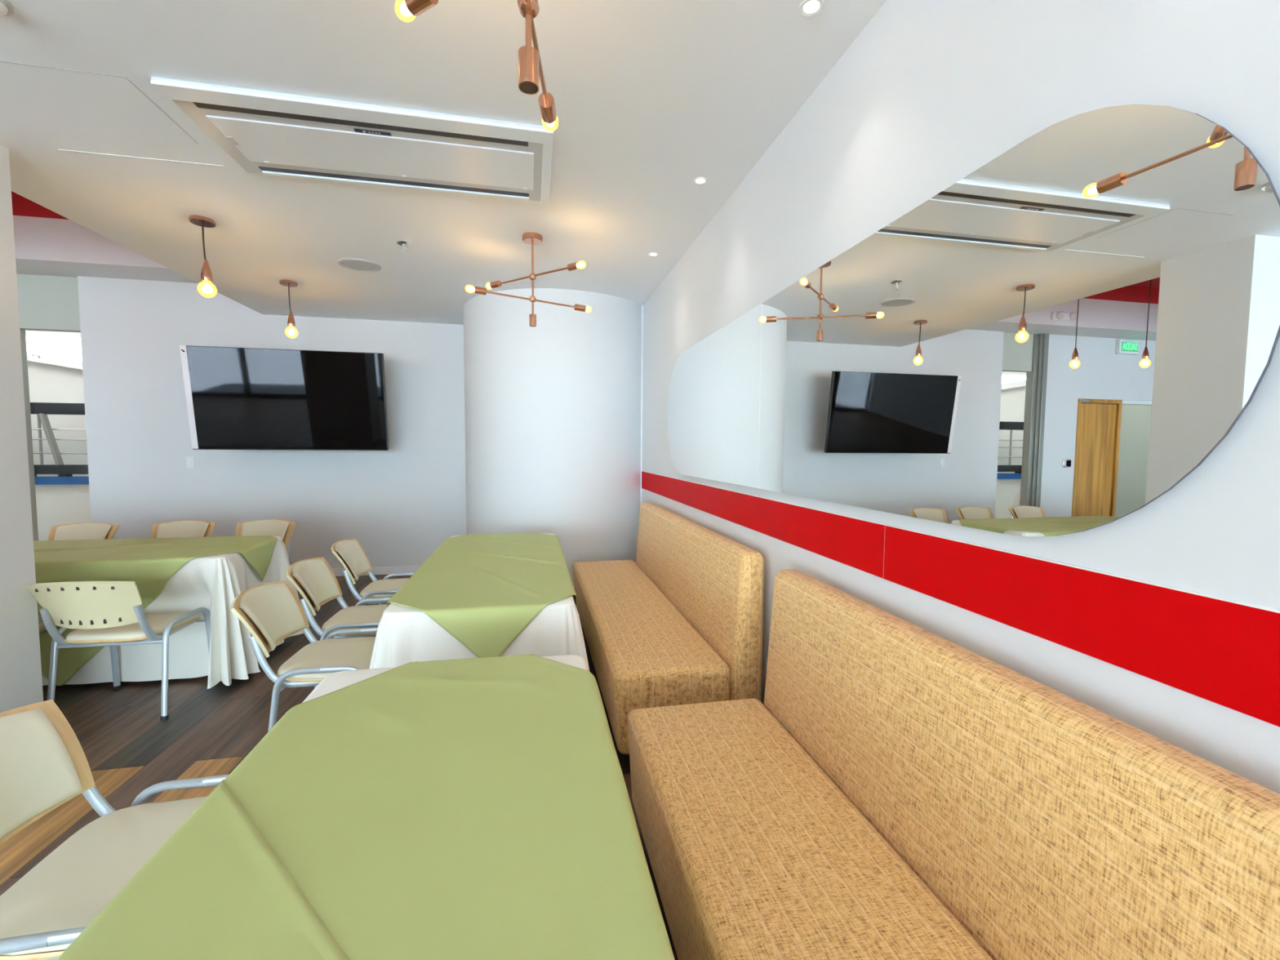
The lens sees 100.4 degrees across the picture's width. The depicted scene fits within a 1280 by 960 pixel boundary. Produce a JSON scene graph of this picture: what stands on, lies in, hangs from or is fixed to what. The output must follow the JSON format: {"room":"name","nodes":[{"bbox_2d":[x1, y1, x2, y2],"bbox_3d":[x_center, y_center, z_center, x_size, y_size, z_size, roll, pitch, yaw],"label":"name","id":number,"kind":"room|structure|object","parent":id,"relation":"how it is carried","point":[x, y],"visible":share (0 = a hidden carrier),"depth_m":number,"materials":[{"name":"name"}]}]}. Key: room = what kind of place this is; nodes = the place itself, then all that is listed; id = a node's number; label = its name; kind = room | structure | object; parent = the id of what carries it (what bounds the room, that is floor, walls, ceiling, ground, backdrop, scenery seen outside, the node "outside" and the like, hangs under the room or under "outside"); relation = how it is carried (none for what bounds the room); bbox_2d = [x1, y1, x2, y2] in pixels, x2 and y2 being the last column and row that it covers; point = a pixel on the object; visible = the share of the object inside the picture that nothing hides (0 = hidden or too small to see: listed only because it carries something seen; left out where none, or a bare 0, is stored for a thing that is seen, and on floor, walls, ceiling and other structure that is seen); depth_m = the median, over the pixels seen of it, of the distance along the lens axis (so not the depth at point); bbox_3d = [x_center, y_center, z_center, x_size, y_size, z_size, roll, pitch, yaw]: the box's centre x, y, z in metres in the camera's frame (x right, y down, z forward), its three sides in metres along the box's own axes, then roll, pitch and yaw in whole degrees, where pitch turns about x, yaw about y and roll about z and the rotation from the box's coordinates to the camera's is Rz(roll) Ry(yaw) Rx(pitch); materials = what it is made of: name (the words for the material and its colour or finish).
{"room":"restaurant dining room","nodes":[
{"label":"restaurant dining room","id":0,"kind":"room"},
{"bbox_2d":[0,144,43,712],"bbox_3d":[-3.166,-0.114,2.131,0.812,2.683,0.490,0,4,-12],"label":"wall partition","id":1,"kind":"structure","parent":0,"point":[20,668],"depth_m":2.38,"materials":[{"name":"white paint"}]},
{"bbox_2d":[16,273,80,332],"bbox_3d":[-5.575,-1.676,5.076,0.528,0.498,0.100,0,4,-12],"label":"window blind","id":2,"kind":"structure","parent":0,"point":[46,303],"depth_m":5.03,"materials":[{"name":"white fabric"}]},
{"bbox_2d":[25,329,88,476],"bbox_3d":[-8.183,-0.941,7.545,5.000,3.600,0.150,0,4,-12],"label":"wall","id":3,"kind":"structure","parent":0,"point":[47,383],"depth_m":7.47,"materials":[{"name":"white paint"}]},
{"bbox_2d":[31,354,39,359],"bbox_3d":[-8.234,-1.674,7.274,0.090,0.083,0.065,0,4,-12],"label":"spotlight","id":4,"kind":"object","parent":3,"relation":"attached to","point":[36,357],"visible":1,"depth_m":7.25,"materials":[{"name":"silver metal"}]},
{"bbox_2d":[26,351,82,369],"bbox_3d":[-8.198,-1.663,7.349,4.900,0.918,0.140,0,4,-12],"label":"trim","id":5,"kind":"structure","parent":3,"relation":"attached to","point":[43,358],"depth_m":7.32,"materials":[{"name":"white paint"}]},
{"bbox_2d":[35,484,91,540],"bbox_3d":[-8.098,0.470,7.165,4.800,0.830,0.100,0,4,-12],"label":"wall","id":6,"kind":"structure","parent":0,"point":[56,504],"depth_m":7.17,"materials":[{"name":"white paint"}]},
{"bbox_2d":[34,475,88,484],"bbox_3d":[-8.101,0.007,7.120,4.780,0.100,0.170,0,4,-12],"label":"wall ledge","id":7,"kind":"object","parent":6,"relation":"on","point":[82,479],"visible":0.11,"depth_m":7.11,"materials":[{"name":"blue"}]},
{"bbox_2d":[30,402,88,476],"bbox_3d":[-7.912,-0.534,7.103,2.250,0.985,0.154,0,4,-12],"label":"railing","id":8,"kind":"object","parent":7,"relation":"on","point":[42,410],"visible":0.38,"depth_m":7.10,"materials":[{"name":"black metal"}]},
{"bbox_2d":[16,272,466,568],"bbox_3d":[-5.140,-0.775,5.196,10.020,3.600,0.150,0,4,-12],"label":"wall","id":9,"kind":"structure","parent":0,"point":[401,502],"depth_m":5.41,"materials":[{"name":"white paint"}]},
{"bbox_2d":[19,328,38,541],"bbox_3d":[-5.657,-0.448,5.085,0.698,2.952,0.160,0,4,-12],"label":"window frame","id":10,"kind":"structure","parent":9,"relation":"in","point":[23,336],"depth_m":5.10,"materials":[{"name":"grey metal"}]},
{"bbox_2d":[186,457,195,468],"bbox_3d":[-4.464,-0.172,5.290,0.072,0.114,0.010,0,4,-12],"label":"light switch","id":11,"kind":"object","parent":9,"relation":"attached to","point":[190,464],"visible":1,"depth_m":5.29,"materials":[{"name":"white paint"}]},
{"bbox_2d":[179,345,388,450],"bbox_3d":[-3.352,-0.764,5.199,1.690,0.941,0.466,0,4,-12],"label":"television","id":12,"kind":"object","parent":9,"relation":"attached to","point":[237,398],"visible":1,"depth_m":5.02,"materials":[{"name":"black glass"}]},
{"bbox_2d":[331,565,421,576],"bbox_3d":[-3.574,0.977,5.544,3.550,0.082,0.012,0,4,-12],"label":"baseboard","id":13,"kind":"structure","parent":9,"relation":"attached to","point":[383,570],"depth_m":5.71,"materials":[{"name":"white paint"}]},
{"bbox_2d":[0,574,675,959],"bbox_3d":[-4.306,1.307,1.552,10.170,0.100,14.000,0,4,-12],"label":"floor","id":14,"kind":"structure","parent":0,"point":[122,737],"depth_m":2.56,"materials":[{"name":"wood"}]},
{"bbox_2d":[38,614,92,685],"bbox_3d":[-3.345,0.818,2.700,0.529,0.750,0.605,0,4,-12],"label":"chair","id":15,"kind":"object","parent":14,"relation":"on","point":[41,624],"visible":0.09,"depth_m":2.81,"materials":[{"name":"beige plastic"}]},
{"bbox_2d":[38,614,44,626],"bbox_3d":[-3.360,0.766,2.775,0.432,0.057,0.420,0,4,-12],"label":"seat cushion","id":16,"kind":"object","parent":15,"relation":"on","point":[40,624],"depth_m":2.81,"materials":[{"name":"beige plastic"}]},
{"bbox_2d":[48,522,119,540],"bbox_3d":[-4.343,0.731,4.008,0.529,0.750,0.605,0,4,-13],"label":"chair","id":17,"kind":"object","parent":14,"relation":"on","point":[80,531],"visible":0.3,"depth_m":4.21,"materials":[{"name":"beige plastic"}]},
{"bbox_2d":[0,699,228,959],"bbox_3d":[-1.221,0.924,1.209,0.605,0.750,0.529,0,4,-12],"label":"chair","id":18,"kind":"object","parent":14,"relation":"on","point":[44,765],"visible":0.64,"depth_m":1.23,"materials":[{"name":"beige fabric"}]},
{"bbox_2d":[0,708,82,838],"bbox_3d":[-1.424,0.670,1.151,0.163,0.231,0.364,0,4,-12],"label":"cushion","id":19,"kind":"object","parent":18,"relation":"on","point":[41,765],"depth_m":1.26,"materials":[{"name":"beige fabric"}]},
{"bbox_2d":[0,795,207,955],"bbox_3d":[-1.142,0.876,1.222,0.420,0.057,0.432,0,4,-12],"label":"seat cushion","id":20,"kind":"object","parent":18,"relation":"on","point":[71,886],"depth_m":1.17,"materials":[{"name":"beige fabric"}]},
{"bbox_2d":[24,581,218,720],"bbox_3d":[-2.651,0.820,2.740,0.529,0.750,0.605,0,4,-10],"label":"chair","id":21,"kind":"object","parent":14,"relation":"on","point":[112,614],"visible":0.97,"depth_m":2.58,"materials":[{"name":"beige plastic"}]},
{"bbox_2d":[66,612,199,640],"bbox_3d":[-2.664,0.768,2.816,0.432,0.057,0.420,0,4,-10],"label":"seat cushion","id":22,"kind":"object","parent":21,"relation":"on","point":[158,623],"depth_m":2.67,"materials":[{"name":"beige fabric"}]},
{"bbox_2d":[151,520,216,537],"bbox_3d":[-3.688,0.726,4.163,0.529,0.750,0.605,0,4,-13],"label":"chair","id":23,"kind":"object","parent":14,"relation":"on","point":[184,528],"visible":0.23,"depth_m":4.37,"materials":[{"name":"beige plastic"}]},
{"bbox_2d":[235,519,296,564],"bbox_3d":[-3.092,0.724,4.254,0.529,0.750,0.605,0,4,-10],"label":"chair","id":24,"kind":"object","parent":14,"relation":"on","point":[284,529],"visible":0.3,"depth_m":4.45,"materials":[{"name":"beige plastic"}]},
{"bbox_2d":[240,520,289,540],"bbox_3d":[-3.125,0.456,4.444,0.364,0.231,0.163,0,4,-10],"label":"chair backrest","id":25,"kind":"object","parent":24,"relation":"on","point":[281,528],"depth_m":4.46,"materials":[{"name":"beige fabric"}]},
{"bbox_2d":[230,580,377,732],"bbox_3d":[-1.425,0.850,2.402,0.605,0.750,0.529,0,4,-10],"label":"chair","id":26,"kind":"object","parent":14,"relation":"on","point":[272,612],"visible":0.78,"depth_m":2.33,"materials":[{"name":"beige fabric"}]},
{"bbox_2d":[239,583,306,650],"bbox_3d":[-1.630,0.595,2.352,0.163,0.231,0.364,0,4,-10],"label":"cushion","id":27,"kind":"object","parent":26,"relation":"on","point":[272,611],"depth_m":2.37,"materials":[{"name":"beige fabric"}]},
{"bbox_2d":[277,636,375,679],"bbox_3d":[-1.347,0.802,2.413,0.420,0.057,0.432,0,4,-10],"label":"seat cushion","id":28,"kind":"object","parent":26,"relation":"on","point":[357,652],"depth_m":2.37,"materials":[{"name":"beige fabric"}]},
{"bbox_2d":[285,557,391,688],"bbox_3d":[-1.565,0.816,2.943,0.605,0.750,0.529,0,4,-11],"label":"chair","id":29,"kind":"object","parent":14,"relation":"on","point":[314,579],"visible":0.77,"depth_m":2.88,"materials":[{"name":"beige fabric"}]},
{"bbox_2d":[291,559,340,610],"bbox_3d":[-1.769,0.561,2.889,0.163,0.231,0.364,0,4,-11],"label":"cushion","id":30,"kind":"object","parent":29,"relation":"on","point":[315,579],"depth_m":2.92,"materials":[{"name":"beige fabric"}]},
{"bbox_2d":[321,604,387,632],"bbox_3d":[-1.486,0.768,2.955,0.420,0.057,0.432,0,4,-11],"label":"seat cushion","id":31,"kind":"object","parent":29,"relation":"on","point":[357,613],"depth_m":2.92,"materials":[{"name":"beige fabric"}]},
{"bbox_2d":[331,538,414,605],"bbox_3d":[-1.698,0.776,3.567,0.605,0.750,0.529,0,4,-12],"label":"chair","id":32,"kind":"object","parent":14,"relation":"on","point":[350,553],"visible":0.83,"depth_m":3.52,"materials":[{"name":"beige fabric"}]},
{"bbox_2d":[334,540,371,581],"bbox_3d":[-1.901,0.522,3.509,0.163,0.231,0.364,0,4,-12],"label":"cushion","id":33,"kind":"object","parent":32,"relation":"on","point":[357,563],"depth_m":3.55,"materials":[{"name":"beige fabric"}]},
{"bbox_2d":[359,577,409,598],"bbox_3d":[-1.619,0.729,3.580,0.420,0.057,0.432,0,4,-12],"label":"seat cushion","id":34,"kind":"object","parent":32,"relation":"on","point":[386,584],"depth_m":3.54,"materials":[{"name":"beige fabric"}]},
{"bbox_2d":[573,502,764,774],"bbox_3d":[-0.003,0.711,3.311,0.657,0.935,2.210,0,4,-12],"label":"bench","id":35,"kind":"object","parent":14,"relation":"on","point":[680,624],"visible":0.88,"depth_m":2.54,"materials":[{"name":"beige fabric"}]},
{"bbox_2d":[627,568,1279,959],"bbox_3d":[0.499,0.865,0.860,0.657,0.935,2.275,0,4,-12],"label":"bench","id":36,"kind":"object","parent":14,"relation":"on","point":[896,789],"visible":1,"depth_m":1.08,"materials":[{"name":"beige"}]},
{"bbox_3d":[-0.345,0.967,0.703,0.691,0.739,1.811,0,4,-12],"label":"folding table","id":37,"kind":"object","parent":14,"relation":"on","visible":0,"materials":[{"name":"white fabric"}]},
{"bbox_2d":[302,654,589,702],"bbox_3d":[-0.343,0.954,0.710,1.029,0.725,2.142,0,4,-12],"label":"tablecloth","id":38,"kind":"object","parent":37,"relation":"on","point":[336,681],"visible":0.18,"depth_m":1.47,"materials":[{"name":"white fabric"}]},
{"bbox_2d":[56,779,349,959],"bbox_3d":[-0.335,0.953,0.521,0.816,0.723,1.598,0,4,-12],"label":"tablecloth","id":39,"kind":"object","parent":38,"relation":"on","point":[216,889],"visible":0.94,"depth_m":0.73,"materials":[{"name":"green fabric"}]},
{"bbox_2d":[223,653,675,959],"bbox_3d":[-0.344,0.943,0.695,0.867,0.722,1.909,0,4,-12],"label":"tablecloth","id":40,"kind":"object","parent":38,"relation":"on","point":[480,808],"visible":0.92,"depth_m":0.90,"materials":[{"name":"green fabric"}]},
{"bbox_3d":[-0.808,0.823,3.003,0.708,0.739,1.791,0,4,-12],"label":"folding table","id":41,"kind":"object","parent":14,"relation":"on","visible":0,"materials":[{"name":"white fabric"}]},
{"bbox_2d":[369,533,589,670],"bbox_3d":[-0.812,0.810,2.998,1.009,0.725,2.075,0,4,-12],"label":"tablecloth","id":42,"kind":"object","parent":41,"relation":"on","point":[404,634],"visible":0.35,"depth_m":2.06,"materials":[{"name":"white fabric"}]},
{"bbox_2d":[386,532,577,657],"bbox_3d":[-0.808,0.796,2.998,0.886,0.726,1.888,0,4,-12],"label":"tablecloth","id":43,"kind":"object","parent":42,"relation":"on","point":[484,590],"visible":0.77,"depth_m":2.40,"materials":[{"name":"green fabric"}]},
{"bbox_3d":[-3.320,0.793,3.202,1.806,0.739,0.721,0,4,-12],"label":"folding table","id":44,"kind":"object","parent":14,"relation":"on","visible":0},
{"bbox_2d":[41,536,303,688],"bbox_3d":[-3.317,0.780,3.201,2.121,0.725,1.042,0,4,-12],"label":"tablecloth","id":45,"kind":"object","parent":44,"relation":"on","point":[212,583],"visible":0.45,"depth_m":3.03,"materials":[{"name":"white fabric"}]},
{"bbox_2d":[33,535,276,685],"bbox_3d":[-3.319,0.764,3.213,1.888,0.728,0.822,0,4,-12],"label":"tablecloth","id":46,"kind":"object","parent":45,"relation":"on","point":[149,562],"visible":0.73,"depth_m":2.97,"materials":[{"name":"green fabric"}]},
{"bbox_2d":[0,0,886,324],"bbox_3d":[-3.987,-1.786,-0.094,10.170,0.919,10.833,0,4,-12],"label":"ceiling","id":47,"kind":"structure","parent":0,"point":[651,98],"depth_m":2.16,"materials":[{"name":"white paint"}]},
{"bbox_2d":[0,0,13,17],"bbox_3d":[-1.915,-1.394,1.566,0.100,0.041,0.100,0,4,-12],"label":"smoke detector","id":48,"kind":"object","parent":47,"relation":"attached to","point":[6,9],"visible":1,"depth_m":1.58,"materials":[{"name":"white plastic"}]},
{"bbox_2d":[13,215,198,283],"bbox_3d":[-6.858,-2.076,4.454,6.370,0.358,0.453,0,4,-12],"label":"beam","id":49,"kind":"structure","parent":47,"relation":"attached to","point":[43,246],"depth_m":4.65,"materials":[{"name":"white paint"}]},
{"bbox_2d":[11,191,68,219],"bbox_3d":[-6.858,-2.360,4.446,6.370,0.210,0.433,0,4,-12],"label":"fascia","id":50,"kind":"object","parent":49,"relation":"attached to","point":[21,206],"depth_m":4.56,"materials":[{"name":"red paint"}]},
{"bbox_2d":[188,214,216,293],"bbox_3d":[-2.542,-1.290,3.107,0.124,0.446,0.124,0,4,-12],"label":"pendant light","id":51,"kind":"object","parent":47,"relation":"hanging from","point":[206,274],"visible":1,"depth_m":3.10,"materials":[{"name":"orange metal"}]},
{"bbox_2d":[279,280,297,335],"bbox_3d":[-2.817,-1.364,4.283,0.124,0.446,0.124,0,4,-12],"label":"pendant light","id":52,"kind":"object","parent":47,"relation":"hanging from","point":[291,322],"visible":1,"depth_m":4.27,"materials":[{"name":"orange metal"}]},
{"bbox_2d":[150,76,553,203],"bbox_3d":[-1.111,-1.445,2.355,1.415,0.026,0.662,0,4,-12],"label":"air conditioner","id":53,"kind":"object","parent":47,"relation":"attached to","point":[269,133],"visible":1,"depth_m":2.26,"materials":[{"name":"white plastic"}]},
{"bbox_2d":[192,102,528,146],"bbox_3d":[-1.084,-1.432,2.143,1.241,0.002,0.055,0,4,-12],"label":"outlet","id":54,"kind":"object","parent":53,"relation":"attached to","point":[207,106],"depth_m":2.14,"materials":[{"name":"grey"}]},
{"bbox_2d":[205,115,533,190],"bbox_3d":[-1.119,-1.444,2.383,1.263,0.007,0.338,0,4,-12],"label":"grille","id":55,"kind":"object","parent":53,"relation":"attached to","point":[260,140],"depth_m":2.35,"materials":[{"name":"white plastic"}]},
{"bbox_2d":[257,166,528,196],"bbox_3d":[-1.175,-1.461,2.617,1.233,0.002,0.036,0,4,-12],"label":"outlet","id":56,"kind":"object","parent":53,"relation":"attached to","point":[273,171],"depth_m":2.61,"materials":[{"name":"grey metal"}]},
{"bbox_2d":[337,257,381,271],"bbox_3d":[-2.025,-1.551,3.852,0.284,0.010,0.284,0,4,-12],"label":"ceiling speaker","id":57,"kind":"object","parent":47,"relation":"attached to","point":[354,264],"visible":1,"depth_m":3.84,"materials":[{"name":"grey plastic"}]},
{"bbox_2d":[396,240,410,252],"bbox_3d":[-1.521,-1.499,3.435,0.084,0.056,0.084,0,4,-12],"label":"sprinkler","id":58,"kind":"object","parent":47,"relation":"attached to","point":[403,243],"visible":1,"depth_m":3.42,"materials":[{"name":"silver metal"}]},
{"bbox_2d":[400,0,438,16],"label":"chandelier","id":59,"kind":"object","parent":47,"relation":"hanging from","point":[408,7],"depth_m":1.27,"materials":[{"name":"orange metal"}]},
{"bbox_2d":[404,0,438,16],"bbox_3d":[-0.520,-1.145,1.270,0.070,0.041,0.041,2,4,30],"label":"socket","id":60,"kind":"object","parent":59,"relation":"attached to","point":[415,7],"depth_m":1.27,"materials":[{"name":"orange metal"}]},
{"bbox_2d":[467,231,590,326],"bbox_3d":[-0.669,-1.239,3.324,0.705,0.549,0.481,0,4,-1],"label":"chandelier","id":61,"kind":"object","parent":47,"relation":"hanging from","point":[531,238],"visible":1,"depth_m":3.31,"materials":[{"name":"orange metal"}]},
{"bbox_2d":[472,285,486,295],"bbox_3d":[-0.945,-1.117,3.143,0.070,0.041,0.041,-2,4,-34],"label":"socket","id":62,"kind":"object","parent":61,"relation":"attached to","point":[477,290],"depth_m":3.13,"materials":[{"name":"orange metal"}]},
{"bbox_2d":[489,280,502,288],"bbox_3d":[-0.949,-1.284,3.502,0.070,0.041,0.041,3,4,33],"label":"socket","id":63,"kind":"object","parent":61,"relation":"attached to","point":[495,284],"depth_m":3.49,"materials":[{"name":"orange metal"}]},
{"bbox_2d":[528,314,536,326],"bbox_3d":[-0.671,-1.000,3.338,0.043,0.070,0.043,0,4,-12],"label":"socket","id":64,"kind":"object","parent":61,"relation":"attached to","point":[532,317],"depth_m":3.32,"materials":[{"name":"orange metal"}]},
{"bbox_2d":[567,262,580,271],"bbox_3d":[-0.389,-1.258,3.142,0.070,0.041,0.041,3,4,33],"label":"socket","id":65,"kind":"object","parent":61,"relation":"attached to","point":[573,266],"depth_m":3.13,"materials":[{"name":"orange metal"}]},
{"bbox_2d":[573,303,586,311],"bbox_3d":[-0.395,-1.136,3.518,0.070,0.041,0.041,-2,4,-34],"label":"socket","id":66,"kind":"object","parent":61,"relation":"attached to","point":[577,307],"depth_m":3.50,"materials":[{"name":"orange metal"}]},
{"bbox_2d":[517,0,556,126],"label":"chandelier","id":67,"kind":"object","parent":47,"relation":"hanging from","point":[531,73],"depth_m":1.11,"materials":[{"name":"orange metal"}]},
{"bbox_2d":[518,45,539,94],"bbox_3d":[-0.234,-0.861,1.120,0.043,0.070,0.043,0,4,-12],"label":"socket","id":68,"kind":"object","parent":67,"relation":"attached to","point":[528,56],"depth_m":1.10,"materials":[{"name":"orange metal"}]},
{"bbox_2d":[538,92,556,124],"bbox_3d":[-0.250,-1.008,1.444,0.041,0.041,0.070,0,4,-3],"label":"socket","id":69,"kind":"object","parent":67,"relation":"attached to","point":[547,105],"depth_m":1.42,"materials":[{"name":"orange metal"}]},
{"bbox_2d":[648,252,658,256],"bbox_3d":[0.090,-1.523,3.599,0.072,0.004,0.072,0,4,-12],"label":"recessed light","id":70,"kind":"object","parent":47,"relation":"in","point":[651,254],"visible":1,"depth_m":3.59,"materials":[{"name":"white"}]},
{"bbox_2d":[693,176,707,184],"bbox_3d":[0.295,-1.461,2.602,0.072,0.004,0.072,0,4,-12],"label":"recessed light","id":71,"kind":"object","parent":47,"relation":"in","point":[698,180],"visible":1,"depth_m":2.60,"materials":[{"name":"white"}]},
{"bbox_2d":[799,0,824,16],"bbox_3d":[0.506,-1.396,1.572,0.072,0.004,0.072,0,4,-12],"label":"recessed light","id":72,"kind":"object","parent":47,"relation":"in","point":[806,7],"visible":1,"depth_m":1.57,"materials":[{"name":"white paint"}]},
{"bbox_2d":[463,288,641,588],"bbox_3d":[-0.868,-0.288,5.234,1.640,2.683,1.548,0,4,-12],"label":"column","id":73,"kind":"structure","parent":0,"point":[553,406],"depth_m":4.55,"materials":[{"name":"white paint"}]},
{"bbox_2d":[641,0,1279,794],"bbox_3d":[0.909,-0.018,1.020,0.150,2.683,10.833,0,4,-12],"label":"wall","id":74,"kind":"structure","parent":0,"point":[929,93],"depth_m":1.17,"materials":[{"name":"white paint"}]},
{"bbox_2d":[640,305,643,504],"bbox_3d":[0.012,-0.267,4.992,0.011,2.683,0.020,0,4,-12],"label":"trim","id":75,"kind":"structure","parent":74,"relation":"attached to","point":[642,305],"depth_m":4.96,"materials":[{"name":"white paint"}]},
{"bbox_2d":[641,471,1279,727],"bbox_3d":[0.757,0.223,1.386,0.004,0.158,7.380,0,4,-12],"label":"trim","id":76,"kind":"structure","parent":74,"relation":"attached to","point":[1227,654],"depth_m":1.03,"materials":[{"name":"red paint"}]},
{"bbox_2d":[666,103,1279,537],"bbox_3d":[0.547,-0.370,2.357,0.018,0.820,3.345,0,4,-12],"label":"wall mirror","id":77,"kind":"object","parent":74,"relation":"attached to","point":[1055,339],"visible":1,"depth_m":1.10,"materials":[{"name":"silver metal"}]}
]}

